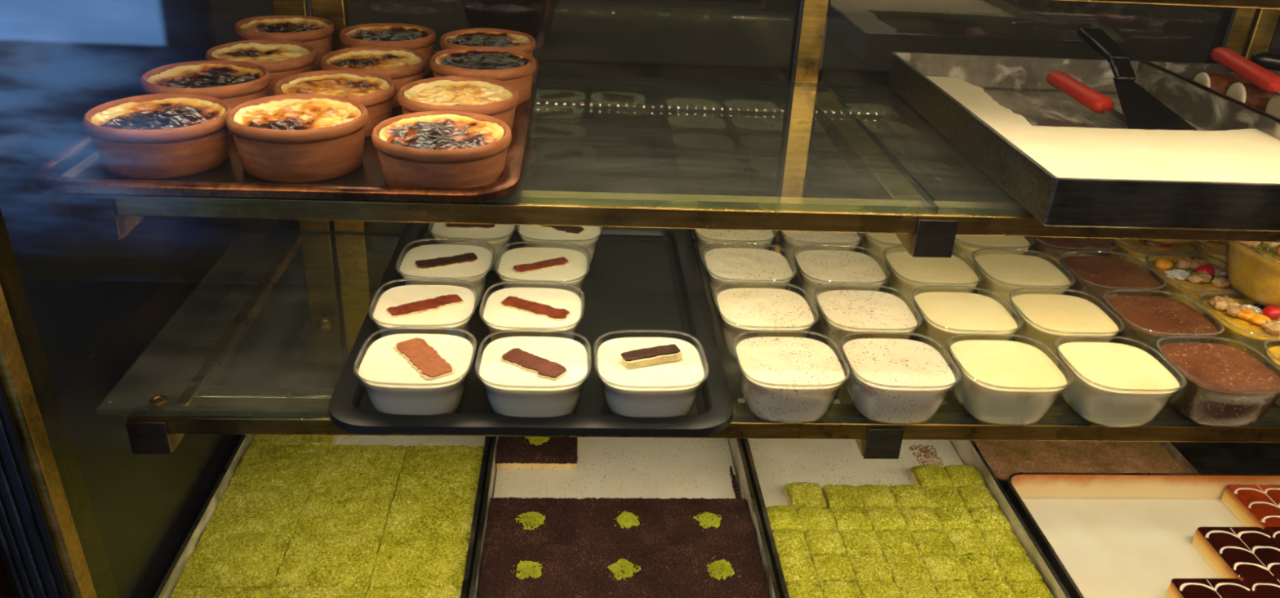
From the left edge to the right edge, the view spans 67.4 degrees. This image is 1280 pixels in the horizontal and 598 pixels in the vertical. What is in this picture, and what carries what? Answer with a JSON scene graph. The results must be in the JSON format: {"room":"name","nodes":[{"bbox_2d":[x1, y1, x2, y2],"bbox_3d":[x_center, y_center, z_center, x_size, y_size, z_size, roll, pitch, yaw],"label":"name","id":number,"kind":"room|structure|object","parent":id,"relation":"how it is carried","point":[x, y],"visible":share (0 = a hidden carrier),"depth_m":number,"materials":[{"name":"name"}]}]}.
{"room":"food shop","nodes":[
{"label":"food shop","id":0,"kind":"room"},
{"bbox_3d":[0.149,1.050,1.214,6.500,0.050,5.200,1,27,-4],"label":"floor","id":1,"kind":"structure","parent":0,"visible":0},
{"bbox_2d":[309,0,828,359],"bbox_3d":[0.376,0.082,1.826,3.000,1.150,0.520,1,27,-4],"label":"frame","id":2,"kind":"structure","parent":1,"relation":"on","point":[309,0],"depth_m":1.42,"materials":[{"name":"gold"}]},
{"bbox_2d":[309,0,828,88],"bbox_3d":[0.402,-0.418,1.574,3.000,0.029,0.520,1,27,-4],"label":"countertop","id":3,"kind":"structure","parent":2,"relation":"on","point":[309,0],"depth_m":1.48,"materials":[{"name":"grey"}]},
{"bbox_2d":[0,0,1279,597],"bbox_3d":[0.281,0.223,1.156,1.899,1.490,0.650,1,27,-4],"label":"display case","id":4,"kind":"object","parent":1,"relation":"on","point":[116,309],"depth_m":1.04,"materials":[{"name":"metal"}]},
{"bbox_2d":[153,434,491,597],"bbox_3d":[-0.352,0.295,1.104,0.322,0.050,0.618,1,27,-4],"label":"pan","id":5,"kind":"object","parent":4,"relation":"in","point":[169,582],"visible":0.06,"depth_m":1.13,"materials":[{"name":"metal"}]},
{"bbox_2d":[334,435,485,447],"bbox_3d":[-0.353,0.310,1.112,0.308,0.009,0.600,1,27,-4],"label":"paper liner","id":6,"kind":"object","parent":5,"relation":"in","point":[393,440],"visible":0.05,"depth_m":1.33,"materials":[{"name":"paper"}]},
{"bbox_2d":[169,586,271,597],"bbox_3d":[-0.450,0.340,1.006,0.104,0.024,0.089,1,27,-4],"label":"dessert","id":7,"kind":"object","parent":6,"relation":"on","point":[242,591],"visible":1,"depth_m":1.03,"materials":[{"name":"green food"}]},
{"bbox_2d":[175,531,293,589],"bbox_3d":[-0.455,0.300,1.084,0.104,0.024,0.089,1,27,-4],"label":"dessert","id":8,"kind":"object","parent":6,"relation":"on","point":[219,559],"visible":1,"depth_m":1.08,"materials":[{"name":"green food"}]},
{"bbox_2d":[203,484,311,534],"bbox_3d":[-0.460,0.260,1.162,0.104,0.024,0.088,1,27,-4],"label":"dessert","id":9,"kind":"object","parent":6,"relation":"on","point":[277,509],"visible":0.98,"depth_m":1.16,"materials":[{"name":"green food"}]},
{"bbox_2d":[228,443,328,488],"bbox_3d":[-0.464,0.221,1.241,0.104,0.024,0.089,1,27,-4],"label":"dessert","id":10,"kind":"object","parent":6,"relation":"on","point":[264,464],"visible":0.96,"depth_m":1.23,"materials":[{"name":"green food"}]},
{"bbox_2d":[268,585,368,597],"bbox_3d":[-0.347,0.342,1.012,0.104,0.024,0.089,1,27,-4],"label":"dessert","id":11,"kind":"object","parent":6,"relation":"on","point":[338,591],"visible":1,"depth_m":1.04,"materials":[{"name":"green food"}]},
{"bbox_2d":[272,531,382,588],"bbox_3d":[-0.352,0.302,1.091,0.104,0.024,0.088,1,27,-4],"label":"dessert","id":12,"kind":"object","parent":6,"relation":"on","point":[317,559],"visible":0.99,"depth_m":1.08,"materials":[{"name":"green food"}]},
{"bbox_2d":[294,484,395,535],"bbox_3d":[-0.356,0.262,1.169,0.104,0.024,0.089,1,27,-4],"label":"dessert","id":13,"kind":"object","parent":6,"relation":"on","point":[335,508],"visible":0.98,"depth_m":1.16,"materials":[{"name":"green food"}]},
{"bbox_2d":[312,444,407,488],"bbox_3d":[-0.361,0.223,1.248,0.104,0.024,0.089,1,27,-4],"label":"dessert","id":14,"kind":"object","parent":6,"relation":"on","point":[357,465],"visible":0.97,"depth_m":1.24,"materials":[{"name":"green food"}]},
{"bbox_2d":[364,585,461,597],"bbox_3d":[-0.244,0.343,1.019,0.104,0.024,0.088,1,27,-4],"label":"dessert","id":15,"kind":"object","parent":6,"relation":"on","point":[446,591],"visible":0.97,"depth_m":1.05,"materials":[{"name":"green food"}]},
{"bbox_2d":[369,531,470,588],"bbox_3d":[-0.249,0.304,1.098,0.104,0.024,0.089,1,27,-4],"label":"dessert","id":16,"kind":"object","parent":6,"relation":"on","point":[409,559],"visible":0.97,"depth_m":1.09,"materials":[{"name":"green food"}]},
{"bbox_2d":[383,485,477,533],"bbox_3d":[-0.253,0.264,1.176,0.104,0.024,0.089,1,27,-4],"label":"dessert","id":17,"kind":"object","parent":6,"relation":"on","point":[420,509],"visible":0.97,"depth_m":1.17,"materials":[{"name":"green food"}]},
{"bbox_2d":[396,444,484,488],"bbox_3d":[-0.258,0.225,1.255,0.104,0.024,0.089,1,27,-4],"label":"dessert","id":18,"kind":"object","parent":6,"relation":"on","point":[434,465],"visible":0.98,"depth_m":1.25,"materials":[{"name":"green food"}]},
{"bbox_2d":[244,228,779,244],"bbox_3d":[-0.131,0.014,1.058,0.723,0.006,0.415,1,27,-4],"label":"glass shelf","id":19,"kind":"object","parent":4,"relation":"on","point":[246,230],"visible":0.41,"depth_m":1.23,"materials":[{"name":"green"}]},
{"bbox_2d":[328,222,733,435],"bbox_3d":[-0.106,0.009,1.043,0.362,0.016,0.475,1,27,-4],"label":"serving tray","id":20,"kind":"object","parent":19,"relation":"on","point":[639,282],"visible":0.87,"depth_m":0.99,"materials":[{"name":"black plastic"}]},
{"bbox_2d":[353,329,476,414],"bbox_3d":[-0.199,0.071,0.864,0.103,0.051,0.103,2,27,-3],"label":"cup","id":21,"kind":"object","parent":20,"relation":"on","point":[404,373],"visible":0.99,"depth_m":0.84,"materials":[{"name":"clear plastic"}]},
{"bbox_2d":[368,281,478,339],"bbox_3d":[-0.213,0.024,0.956,0.103,0.051,0.103,1,27,-5],"label":"cup","id":22,"kind":"object","parent":20,"relation":"on","point":[446,309],"visible":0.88,"depth_m":0.94,"materials":[{"name":"plastic"}]},
{"bbox_2d":[396,242,495,310],"bbox_3d":[-0.210,-0.022,1.049,0.103,0.051,0.103,1,27,-3],"label":"cup","id":23,"kind":"object","parent":20,"relation":"on","point":[452,264],"visible":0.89,"depth_m":1.03,"materials":[{"name":"plastic"}]},
{"bbox_2d":[427,222,516,271],"bbox_3d":[-0.197,-0.069,1.143,0.103,0.051,0.103,2,27,-3],"label":"cup","id":24,"kind":"object","parent":20,"relation":"on","point":[483,235],"visible":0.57,"depth_m":1.11,"materials":[{"name":"plastic"}]},
{"bbox_2d":[479,284,584,342],"bbox_3d":[-0.107,0.027,0.961,0.103,0.051,0.103,2,27,-3],"label":"cup","id":25,"kind":"object","parent":20,"relation":"on","point":[511,311],"visible":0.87,"depth_m":0.94,"materials":[{"name":"plastic"}]},
{"bbox_2d":[475,329,591,417],"bbox_3d":[-0.096,0.074,0.869,0.103,0.051,0.103,1,27,-3],"label":"cup","id":26,"kind":"object","parent":20,"relation":"on","point":[526,376],"visible":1,"depth_m":0.84,"materials":[{"name":"plastic"}]},
{"bbox_2d":[495,244,590,297],"bbox_3d":[-0.106,-0.019,1.054,0.103,0.051,0.103,2,27,-3],"label":"cup","id":27,"kind":"object","parent":20,"relation":"on","point":[564,268],"visible":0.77,"depth_m":1.03,"materials":[{"name":"plastic"}]},
{"bbox_2d":[515,224,603,266],"bbox_3d":[-0.096,-0.067,1.150,0.103,0.051,0.103,1,27,-5],"label":"cup","id":28,"kind":"object","parent":20,"relation":"on","point":[573,237],"visible":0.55,"depth_m":1.12,"materials":[{"name":"plastic"}]},
{"bbox_2d":[593,332,708,417],"bbox_3d":[0.008,0.074,0.877,0.103,0.054,0.103,0,27,-5],"label":"cup","id":29,"kind":"object","parent":20,"relation":"on","point":[638,376],"visible":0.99,"depth_m":0.85,"materials":[{"name":"plastic"}]},
{"bbox_2d":[693,228,776,268],"bbox_3d":[0.113,-0.069,1.182,0.103,0.051,0.103,1,27,-4],"label":"cup","id":30,"kind":"object","parent":19,"relation":"on","point":[715,238],"visible":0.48,"depth_m":1.15,"materials":[{"name":"plastic"}]},
{"bbox_2d":[702,244,796,306],"bbox_3d":[0.120,-0.021,1.087,0.103,0.051,0.103,1,27,-4],"label":"cup","id":31,"kind":"object","parent":19,"relation":"on","point":[730,268],"visible":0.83,"depth_m":1.07,"materials":[{"name":"plastic"}]},
{"bbox_2d":[714,284,818,358],"bbox_3d":[0.127,0.027,0.994,0.103,0.051,0.103,1,27,-4],"label":"cup","id":32,"kind":"object","parent":19,"relation":"on","point":[755,312],"visible":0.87,"depth_m":0.98,"materials":[{"name":"plastic"}]},
{"bbox_2d":[733,331,849,423],"bbox_3d":[0.138,0.075,0.898,0.103,0.051,0.103,1,27,-4],"label":"cup","id":33,"kind":"object","parent":19,"relation":"on","point":[783,379],"visible":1,"depth_m":0.87,"materials":[{"name":"clear plastic"}]},
{"bbox_2d":[777,230,863,271],"bbox_3d":[0.218,-0.067,1.189,0.103,0.051,0.103,1,27,-3],"label":"cup","id":34,"kind":"object","parent":19,"relation":"on","point":[802,241],"visible":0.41,"depth_m":1.16,"materials":[{"name":"plastic"}]},
{"bbox_2d":[792,248,889,312],"bbox_3d":[0.225,-0.018,1.094,0.103,0.051,0.103,1,27,-4],"label":"cup","id":35,"kind":"object","parent":19,"relation":"on","point":[820,271],"visible":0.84,"depth_m":1.08,"materials":[{"name":"plastic"}]},
{"bbox_2d":[814,289,921,362],"bbox_3d":[0.233,0.029,1.000,0.103,0.051,0.103,1,27,-4],"label":"cup","id":36,"kind":"object","parent":19,"relation":"on","point":[853,314],"visible":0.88,"depth_m":0.98,"materials":[{"name":"food"}]},
{"bbox_2d":[840,335,959,424],"bbox_3d":[0.240,0.077,0.905,0.103,0.051,0.103,1,27,-4],"label":"cup","id":37,"kind":"object","parent":19,"relation":"on","point":[889,380],"visible":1,"depth_m":0.88,"materials":[{"name":"plastic"}]},
{"bbox_2d":[469,435,780,597],"bbox_3d":[-0.021,0.301,1.126,0.335,0.050,0.618,1,27,-4],"label":"pan","id":38,"kind":"object","parent":4,"relation":"in","point":[740,467],"visible":0.03,"depth_m":1.17,"materials":[{"name":"metal"}]},
{"bbox_2d":[493,436,741,498],"bbox_3d":[-0.022,0.316,1.135,0.321,0.009,0.600,1,27,-4],"label":"paper liner","id":39,"kind":"object","parent":38,"relation":"in","point":[611,467],"visible":0.36,"depth_m":1.29,"materials":[{"name":"white paper"}]},
{"bbox_2d":[477,543,576,597],"bbox_3d":[-0.126,0.313,1.088,0.109,0.028,0.088,1,27,-4],"label":"dessert","id":40,"kind":"object","parent":39,"relation":"on","point":[510,570],"visible":1,"depth_m":1.08,"materials":[{"name":"brown food"}]},
{"bbox_2d":[484,496,577,545],"bbox_3d":[-0.131,0.274,1.165,0.109,0.028,0.087,1,27,-4],"label":"dessert","id":41,"kind":"object","parent":39,"relation":"on","point":[510,520],"visible":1,"depth_m":1.16,"materials":[{"name":"brown food"}]},
{"bbox_2d":[495,435,577,469],"bbox_3d":[-0.140,0.197,1.318,0.109,0.028,0.087,1,27,-4],"label":"dessert","id":42,"kind":"object","parent":39,"relation":"on","point":[514,452],"visible":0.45,"depth_m":1.29,"materials":[{"name":"brown food"}]},
{"bbox_2d":[576,497,667,545],"bbox_3d":[-0.024,0.276,1.172,0.109,0.028,0.088,1,27,-4],"label":"dessert","id":43,"kind":"object","parent":39,"relation":"on","point":[602,520],"visible":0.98,"depth_m":1.17,"materials":[{"name":"brown food"}]},
{"bbox_2d":[575,543,673,597],"bbox_3d":[-0.019,0.315,1.096,0.109,0.028,0.088,1,27,-4],"label":"dessert","id":44,"kind":"object","parent":39,"relation":"on","point":[615,570],"visible":1,"depth_m":1.09,"materials":[{"name":"brown food"}]},
{"bbox_2d":[662,497,757,545],"bbox_3d":[0.084,0.278,1.180,0.109,0.028,0.088,1,27,-4],"label":"dessert","id":45,"kind":"object","parent":39,"relation":"on","point":[695,521],"visible":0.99,"depth_m":1.17,"materials":[{"name":"brown food"}]},
{"bbox_2d":[667,543,769,597],"bbox_3d":[0.088,0.317,1.103,0.109,0.028,0.087,1,27,-4],"label":"dessert","id":46,"kind":"object","parent":39,"relation":"on","point":[715,570],"visible":1,"depth_m":1.10,"materials":[{"name":"brown food"}]},
{"bbox_2d":[537,73,938,213],"bbox_3d":[-0.127,-0.174,0.963,0.733,0.006,0.415,1,27,-4],"label":"glass shelf","id":47,"kind":"object","parent":4,"relation":"on","point":[899,166],"visible":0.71,"depth_m":1.15,"materials":[{"name":"green"}]},
{"bbox_2d":[31,46,540,202],"bbox_3d":[-0.297,-0.188,0.949,0.378,0.015,0.492,1,27,-4],"label":"serving tray","id":48,"kind":"object","parent":47,"relation":"on","point":[77,166],"visible":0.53,"depth_m":0.75,"materials":[{"name":"brown"}]},
{"bbox_2d":[82,93,231,178],"bbox_3d":[-0.396,-0.136,0.797,0.112,0.043,0.112,1,27,-4],"label":"clay bowl","id":49,"kind":"object","parent":48,"relation":"on","point":[167,135],"visible":1,"depth_m":0.77,"materials":[{"name":"brown ceramic"}]},
{"bbox_2d":[140,60,271,133],"bbox_3d":[-0.403,-0.189,0.898,0.111,0.046,0.111,1,27,-4],"label":"clay bowl","id":50,"kind":"object","parent":48,"relation":"on","point":[233,82],"visible":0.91,"depth_m":0.89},
{"bbox_2d":[205,39,316,96],"bbox_3d":[-0.390,-0.236,0.996,0.107,0.044,0.107,1,27,-4],"label":"clay bowl","id":51,"kind":"object","parent":48,"relation":"on","point":[282,59],"visible":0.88,"depth_m":0.99,"materials":[{"name":"brown ceramic"}]},
{"bbox_2d":[234,15,333,71],"bbox_3d":[-0.401,-0.288,1.090,0.106,0.050,0.106,1,27,-4],"label":"clay bowl","id":52,"kind":"object","parent":48,"relation":"on","point":[315,32],"visible":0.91,"depth_m":1.08,"materials":[{"name":"brown ceramic"}]},
{"bbox_2d":[226,93,368,182],"bbox_3d":[-0.284,-0.135,0.804,0.112,0.046,0.112,1,27,-4],"label":"clay bowl","id":53,"kind":"object","parent":48,"relation":"on","point":[288,138],"visible":1,"depth_m":0.77,"materials":[{"name":"brown ceramic"}]},
{"bbox_2d":[273,70,395,137],"bbox_3d":[-0.285,-0.183,0.904,0.109,0.041,0.109,1,27,-4],"label":"clay bowl","id":54,"kind":"object","parent":48,"relation":"on","point":[376,92],"visible":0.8,"depth_m":0.90,"materials":[{"name":"brown ceramic"}]},
{"bbox_2d":[320,46,427,107],"bbox_3d":[-0.275,-0.231,1.000,0.107,0.042,0.107,1,27,-4],"label":"clay bowl","id":55,"kind":"object","parent":48,"relation":"on","point":[403,66],"visible":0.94,"depth_m":0.99,"materials":[{"name":"brown ceramic"}]},
{"bbox_2d":[339,22,435,76],"bbox_3d":[-0.286,-0.282,1.094,0.106,0.046,0.106,1,27,-4],"label":"clay bowl","id":56,"kind":"object","parent":48,"relation":"on","point":[420,39],"visible":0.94,"depth_m":1.09,"materials":[{"name":"brown ceramic"}]},
{"bbox_2d":[371,111,511,187],"bbox_3d":[-0.162,-0.119,0.789,0.112,0.043,0.112,1,27,-4],"label":"clay bowl","id":57,"kind":"object","parent":48,"relation":"on","point":[428,148],"visible":1,"depth_m":0.76,"materials":[{"name":"brown ceramic"}]},
{"bbox_2d":[397,75,519,130],"bbox_3d":[-0.167,-0.172,0.890,0.110,0.045,0.110,1,27,-4],"label":"clay bowl","id":58,"kind":"object","parent":48,"relation":"on","point":[497,99],"visible":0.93,"depth_m":0.88,"materials":[{"name":"brown ceramic"}]},
{"bbox_2d":[429,46,536,109],"bbox_3d":[-0.160,-0.223,0.986,0.107,0.050,0.107,1,27,-4],"label":"clay bowl","id":59,"kind":"object","parent":48,"relation":"on","point":[515,68],"visible":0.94,"depth_m":0.97,"materials":[{"name":"brown ceramic"}]},
{"bbox_2d":[439,27,535,56],"bbox_3d":[-0.171,-0.271,1.082,0.106,0.048,0.106,1,27,-4],"label":"clay bowl","id":60,"kind":"object","parent":48,"relation":"on","point":[478,37],"visible":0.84,"depth_m":1.09,"materials":[{"name":"brown ceramic"}]},
{"bbox_2d":[828,83,892,89],"bbox_3d":[0.728,-0.159,1.021,0.977,0.006,0.415,1,27,-4],"label":"glass shelf","id":61,"kind":"object","parent":4,"relation":"on","point":[831,85],"visible":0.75,"depth_m":1.18,"materials":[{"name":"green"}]},
{"bbox_2d":[888,51,1279,231],"bbox_3d":[0.466,-0.173,0.970,0.312,0.042,0.450,1,27,-4],"label":"baking tray","id":62,"kind":"object","parent":61,"relation":"on","point":[1019,84],"visible":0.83,"depth_m":0.94,"materials":[{"name":"silver metal"}]},
{"bbox_2d":[1046,71,1126,124],"bbox_3d":[0.506,-0.213,1.046,0.025,0.027,0.197,-3,27,-12],"label":"knife","id":63,"kind":"object","parent":62,"relation":"in","point":[1091,99],"visible":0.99,"depth_m":1.06,"materials":[{"name":"red plastic"}]},
{"bbox_2d":[925,75,1279,183],"bbox_3d":[0.468,-0.156,0.948,0.303,0.026,0.384,1,27,-4],"label":"thick pudding","id":64,"kind":"object","parent":62,"relation":"in","point":[1241,155],"visible":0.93,"depth_m":0.88,"materials":[{"name":"white food"}]},
{"bbox_2d":[1077,27,1197,130],"bbox_3d":[0.530,-0.248,1.072,0.082,0.053,0.298,3,27,0],"label":"spatula","id":65,"kind":"object","parent":62,"relation":"in","point":[1141,109],"visible":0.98,"depth_m":1.04,"materials":[{"name":"black"}]},
{"bbox_2d":[1146,61,1279,122],"bbox_3d":[0.785,-0.168,0.992,0.315,0.042,0.450,1,27,-4],"label":"steel pan","id":66,"kind":"object","parent":61,"relation":"on","point":[1187,71],"visible":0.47,"depth_m":1.17,"materials":[{"name":"silver metal"}]},
{"bbox_2d":[1210,47,1279,95],"bbox_3d":[0.697,-0.233,1.052,0.028,0.042,0.214,-1,27,-8],"label":"knife","id":67,"kind":"object","parent":66,"relation":"on","point":[1264,79],"visible":1,"depth_m":1.08,"materials":[{"name":"red plastic"}]},
{"bbox_2d":[733,395,1071,597],"bbox_3d":[0.311,0.307,1.149,0.321,0.050,0.618,1,27,-4],"label":"pan","id":68,"kind":"object","parent":4,"relation":"in","point":[969,453],"visible":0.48,"depth_m":1.19,"materials":[{"name":"metal"}]},
{"bbox_2d":[747,438,963,506],"bbox_3d":[0.310,0.322,1.157,0.307,0.009,0.600,1,27,-4],"label":"paper liner","id":69,"kind":"object","parent":68,"relation":"in","point":[778,462],"visible":0.21,"depth_m":1.33,"materials":[{"name":"white paper"}]},
{"bbox_2d":[778,552,817,582],"bbox_3d":[0.181,0.316,1.115,0.044,0.025,0.044,1,27,-4],"label":"cake","id":70,"kind":"object","parent":69,"relation":"on","point":[797,566],"visible":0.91,"depth_m":1.11,"materials":[{"name":"green food"}]},
{"bbox_2d":[784,481,826,508],"bbox_3d":[0.213,0.255,1.239,0.044,0.026,0.044,0,27,-6],"label":"cake","id":71,"kind":"object","parent":69,"relation":"on","point":[799,494],"visible":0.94,"depth_m":1.23,"materials":[{"name":"green food"}]},
{"bbox_2d":[803,528,846,556],"bbox_3d":[0.222,0.297,1.157,0.044,0.026,0.044,1,27,-4],"label":"cake","id":72,"kind":"object","parent":69,"relation":"on","point":[824,541],"visible":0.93,"depth_m":1.15,"materials":[{"name":"green food"}]},
{"bbox_2d":[811,553,856,582],"bbox_3d":[0.225,0.317,1.118,0.044,0.026,0.044,1,27,-4],"label":"cake","id":73,"kind":"object","parent":69,"relation":"on","point":[828,566],"visible":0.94,"depth_m":1.11,"materials":[{"name":"green food"}]},
{"bbox_2d":[838,528,883,555],"bbox_3d":[0.267,0.298,1.160,0.044,0.025,0.044,1,27,-4],"label":"cake","id":74,"kind":"object","parent":69,"relation":"on","point":[860,541],"visible":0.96,"depth_m":1.15,"materials":[{"name":"green food"}]},
{"bbox_2d":[848,553,893,583],"bbox_3d":[0.269,0.319,1.121,0.044,0.025,0.044,1,27,-4],"label":"cake","id":75,"kind":"object","parent":69,"relation":"on","point":[869,567],"visible":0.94,"depth_m":1.11,"materials":[{"name":"green food"}]},
{"bbox_2d":[874,528,919,555],"bbox_3d":[0.310,0.300,1.163,0.046,0.025,0.045,1,27,-4],"label":"cake","id":76,"kind":"object","parent":69,"relation":"on","point":[892,541],"visible":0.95,"depth_m":1.15,"materials":[{"name":"green food"}]},
{"bbox_2d":[884,553,931,582],"bbox_3d":[0.313,0.319,1.124,0.046,0.025,0.045,1,27,-4],"label":"cake","id":77,"kind":"object","parent":69,"relation":"on","point":[903,566],"visible":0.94,"depth_m":1.11,"materials":[{"name":"green food"}]},
{"bbox_2d":[909,528,955,555],"bbox_3d":[0.354,0.299,1.166,0.045,0.026,0.045,1,27,-4],"label":"cake","id":78,"kind":"object","parent":69,"relation":"on","point":[930,541],"visible":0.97,"depth_m":1.16,"materials":[{"name":"green food"}]},
{"bbox_2d":[920,552,968,582],"bbox_3d":[0.357,0.319,1.127,0.045,0.026,0.045,1,27,-4],"label":"cake","id":79,"kind":"object","parent":69,"relation":"on","point":[940,566],"visible":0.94,"depth_m":1.12,"materials":[{"name":"green food"}]},
{"bbox_2d":[944,528,991,555],"bbox_3d":[0.399,0.300,1.169,0.045,0.025,0.045,1,27,-4],"label":"cake","id":80,"kind":"object","parent":69,"relation":"on","point":[965,541],"visible":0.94,"depth_m":1.16,"materials":[{"name":"green food"}]},
{"bbox_2d":[958,553,1005,582],"bbox_3d":[0.401,0.321,1.130,0.045,0.025,0.045,1,27,-4],"label":"cake","id":81,"kind":"object","parent":69,"relation":"on","point":[979,566],"visible":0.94,"depth_m":1.12,"materials":[{"name":"green food"}]},
{"bbox_2d":[993,553,1042,582],"bbox_3d":[0.445,0.321,1.133,0.044,0.025,0.044,1,27,-4],"label":"cake","id":82,"kind":"object","parent":69,"relation":"on","point":[1015,566],"visible":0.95,"depth_m":1.12,"materials":[{"name":"green food"}]},
{"bbox_2d":[996,441,1203,493],"bbox_3d":[0.619,0.222,1.374,0.306,0.028,0.172,1,27,-4],"label":"pan","id":83,"kind":"object","parent":4,"relation":"in","point":[1171,447],"visible":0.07,"depth_m":1.36,"materials":[{"name":"metal"}]},
{"bbox_2d":[973,440,1188,479],"bbox_3d":[0.619,0.224,1.375,0.290,0.017,0.157,1,27,-4],"label":"dessert","id":84,"kind":"object","parent":83,"relation":"in","point":[1005,458],"visible":0.38,"depth_m":1.36,"materials":[{"name":"brown food"}]},
{"bbox_2d":[1006,471,1279,597],"bbox_3d":[0.696,0.354,1.095,0.420,0.050,0.440,1,27,-4],"label":"pan","id":85,"kind":"object","parent":4,"relation":"in","point":[1021,485],"visible":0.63,"depth_m":1.28,"materials":[{"name":"metal"}]},
{"bbox_2d":[1022,498,1244,597],"bbox_3d":[0.695,0.368,1.105,0.406,0.008,0.424,1,27,-4],"label":"paper liner","id":86,"kind":"object","parent":85,"relation":"in","point":[1109,548],"visible":0.57,"depth_m":1.22,"materials":[{"name":"white paper"}]},
{"bbox_2d":[1164,577,1256,597],"bbox_3d":[0.661,0.357,1.086,0.087,0.026,0.091,1,27,-4],"label":"cake piece","id":87,"kind":"object","parent":86,"relation":"on","point":[1178,587],"visible":1,"depth_m":1.11,"materials":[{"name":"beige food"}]},
{"bbox_2d":[1191,526,1279,579],"bbox_3d":[0.743,0.317,1.173,0.087,0.026,0.091,1,27,-4],"label":"cake piece","id":88,"kind":"object","parent":86,"relation":"on","point":[1241,553],"visible":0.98,"depth_m":1.17,"materials":[{"name":"beige food"}]},
{"bbox_2d":[1221,484,1279,528],"bbox_3d":[0.830,0.280,1.256,0.087,0.026,0.091,1,27,-4],"label":"cake piece","id":89,"kind":"object","parent":86,"relation":"on","point":[1253,504],"visible":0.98,"depth_m":1.26,"materials":[{"name":"beige"}]},
{"bbox_3d":[0.718,0.029,1.116,0.977,0.006,0.415,1,27,-4],"label":"glass shelf","id":90,"kind":"object","parent":4,"relation":"on","visible":0},
{"bbox_2d":[859,232,906,275],"bbox_3d":[0.322,-0.065,1.197,0.103,0.051,0.103,1,27,-4],"label":"cup","id":91,"kind":"object","parent":90,"relation":"on","point":[872,242],"visible":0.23,"depth_m":1.17,"materials":[{"name":"plastic"}]},
{"bbox_2d":[883,247,983,315],"bbox_3d":[0.331,-0.017,1.102,0.103,0.051,0.103,1,27,-4],"label":"cup","id":92,"kind":"object","parent":90,"relation":"on","point":[907,273],"visible":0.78,"depth_m":1.08,"materials":[{"name":"plastic"}]},
{"bbox_2d":[911,288,1022,365],"bbox_3d":[0.337,0.031,1.007,0.103,0.051,0.103,1,27,-4],"label":"cup","id":93,"kind":"object","parent":90,"relation":"on","point":[943,315],"visible":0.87,"depth_m":0.99,"materials":[{"name":"plastic"}]},
{"bbox_2d":[951,234,1034,272],"bbox_3d":[0.429,-0.062,1.203,0.103,0.051,0.103,1,27,-4],"label":"cup","id":94,"kind":"object","parent":90,"relation":"on","point":[964,246],"visible":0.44,"depth_m":1.17,"materials":[{"name":"plastic"}]},
{"bbox_2d":[946,333,1072,425],"bbox_3d":[0.345,0.079,0.912,0.103,0.051,0.103,1,27,-4],"label":"cup","id":95,"kind":"object","parent":90,"relation":"on","point":[1008,382],"visible":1,"depth_m":0.89,"materials":[{"name":"clear plastic"}]},
{"bbox_2d":[971,253,1074,315],"bbox_3d":[0.436,-0.015,1.108,0.103,0.051,0.103,1,27,-4],"label":"cup","id":96,"kind":"object","parent":90,"relation":"on","point":[1002,273],"visible":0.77,"depth_m":1.09,"materials":[{"name":"food"}]},
{"bbox_2d":[1008,289,1124,366],"bbox_3d":[0.443,0.034,1.013,0.103,0.051,0.103,1,27,-3],"label":"cup","id":97,"kind":"object","parent":90,"relation":"on","point":[1046,318],"visible":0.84,"depth_m":0.99,"materials":[{"name":"plastic"}]},
{"bbox_2d":[1023,235,1117,270],"bbox_3d":[0.533,-0.061,1.211,0.103,0.051,0.103,1,27,-4],"label":"cup","id":98,"kind":"object","parent":90,"relation":"on","point":[1049,249],"visible":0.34,"depth_m":1.18,"materials":[{"name":"plastic"}]},
{"bbox_2d":[1058,251,1166,313],"bbox_3d":[0.540,-0.012,1.115,0.103,0.051,0.103,1,27,-4],"label":"cup","id":99,"kind":"object","parent":90,"relation":"on","point":[1094,278],"visible":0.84,"depth_m":1.10,"materials":[{"name":"food"}]},
{"bbox_2d":[1054,335,1186,426],"bbox_3d":[0.451,0.082,0.919,0.103,0.051,0.103,1,27,-4],"label":"cup","id":100,"kind":"object","parent":90,"relation":"on","point":[1113,384],"visible":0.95,"depth_m":0.90,"materials":[{"name":"food"}]},
{"bbox_2d":[1105,238,1202,271],"bbox_3d":[0.639,-0.060,1.212,0.103,0.058,0.103,1,27,-4],"label":"cup","id":101,"kind":"object","parent":90,"relation":"on","point":[1135,251],"visible":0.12,"depth_m":1.18,"materials":[{"name":"food"}]},
{"bbox_2d":[1104,289,1222,360],"bbox_3d":[0.548,0.035,1.021,0.103,0.051,0.103,1,27,-4],"label":"cup","id":102,"kind":"object","parent":90,"relation":"on","point":[1146,319],"visible":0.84,"depth_m":1.00,"materials":[{"name":"food"}]},
{"bbox_2d":[1145,253,1247,314],"bbox_3d":[0.646,-0.013,1.119,0.103,0.058,0.103,1,27,-4],"label":"cup","id":103,"kind":"object","parent":90,"relation":"on","point":[1186,278],"visible":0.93,"depth_m":1.10,"materials":[{"name":"food"}]},
{"bbox_2d":[1156,336,1279,426],"bbox_3d":[0.555,0.083,0.927,0.103,0.051,0.103,1,27,-4],"label":"cup","id":104,"kind":"object","parent":90,"relation":"on","point":[1227,385],"visible":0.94,"depth_m":0.90,"materials":[{"name":"brown food"}]},
{"bbox_2d":[1199,292,1279,366],"bbox_3d":[0.656,0.035,1.026,0.103,0.058,0.103,1,27,-4],"label":"cup","id":105,"kind":"object","parent":90,"relation":"on","point":[1246,324],"visible":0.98,"depth_m":1.01,"materials":[{"name":"yellow food"}]},
{"bbox_2d":[1225,240,1279,307],"bbox_3d":[0.704,-0.035,1.043,0.122,0.069,0.122,-2,27,-9],"label":"bowl","id":106,"kind":"object","parent":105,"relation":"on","point":[1253,268],"visible":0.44,"depth_m":1.03,"materials":[{"name":"clear plastic"}]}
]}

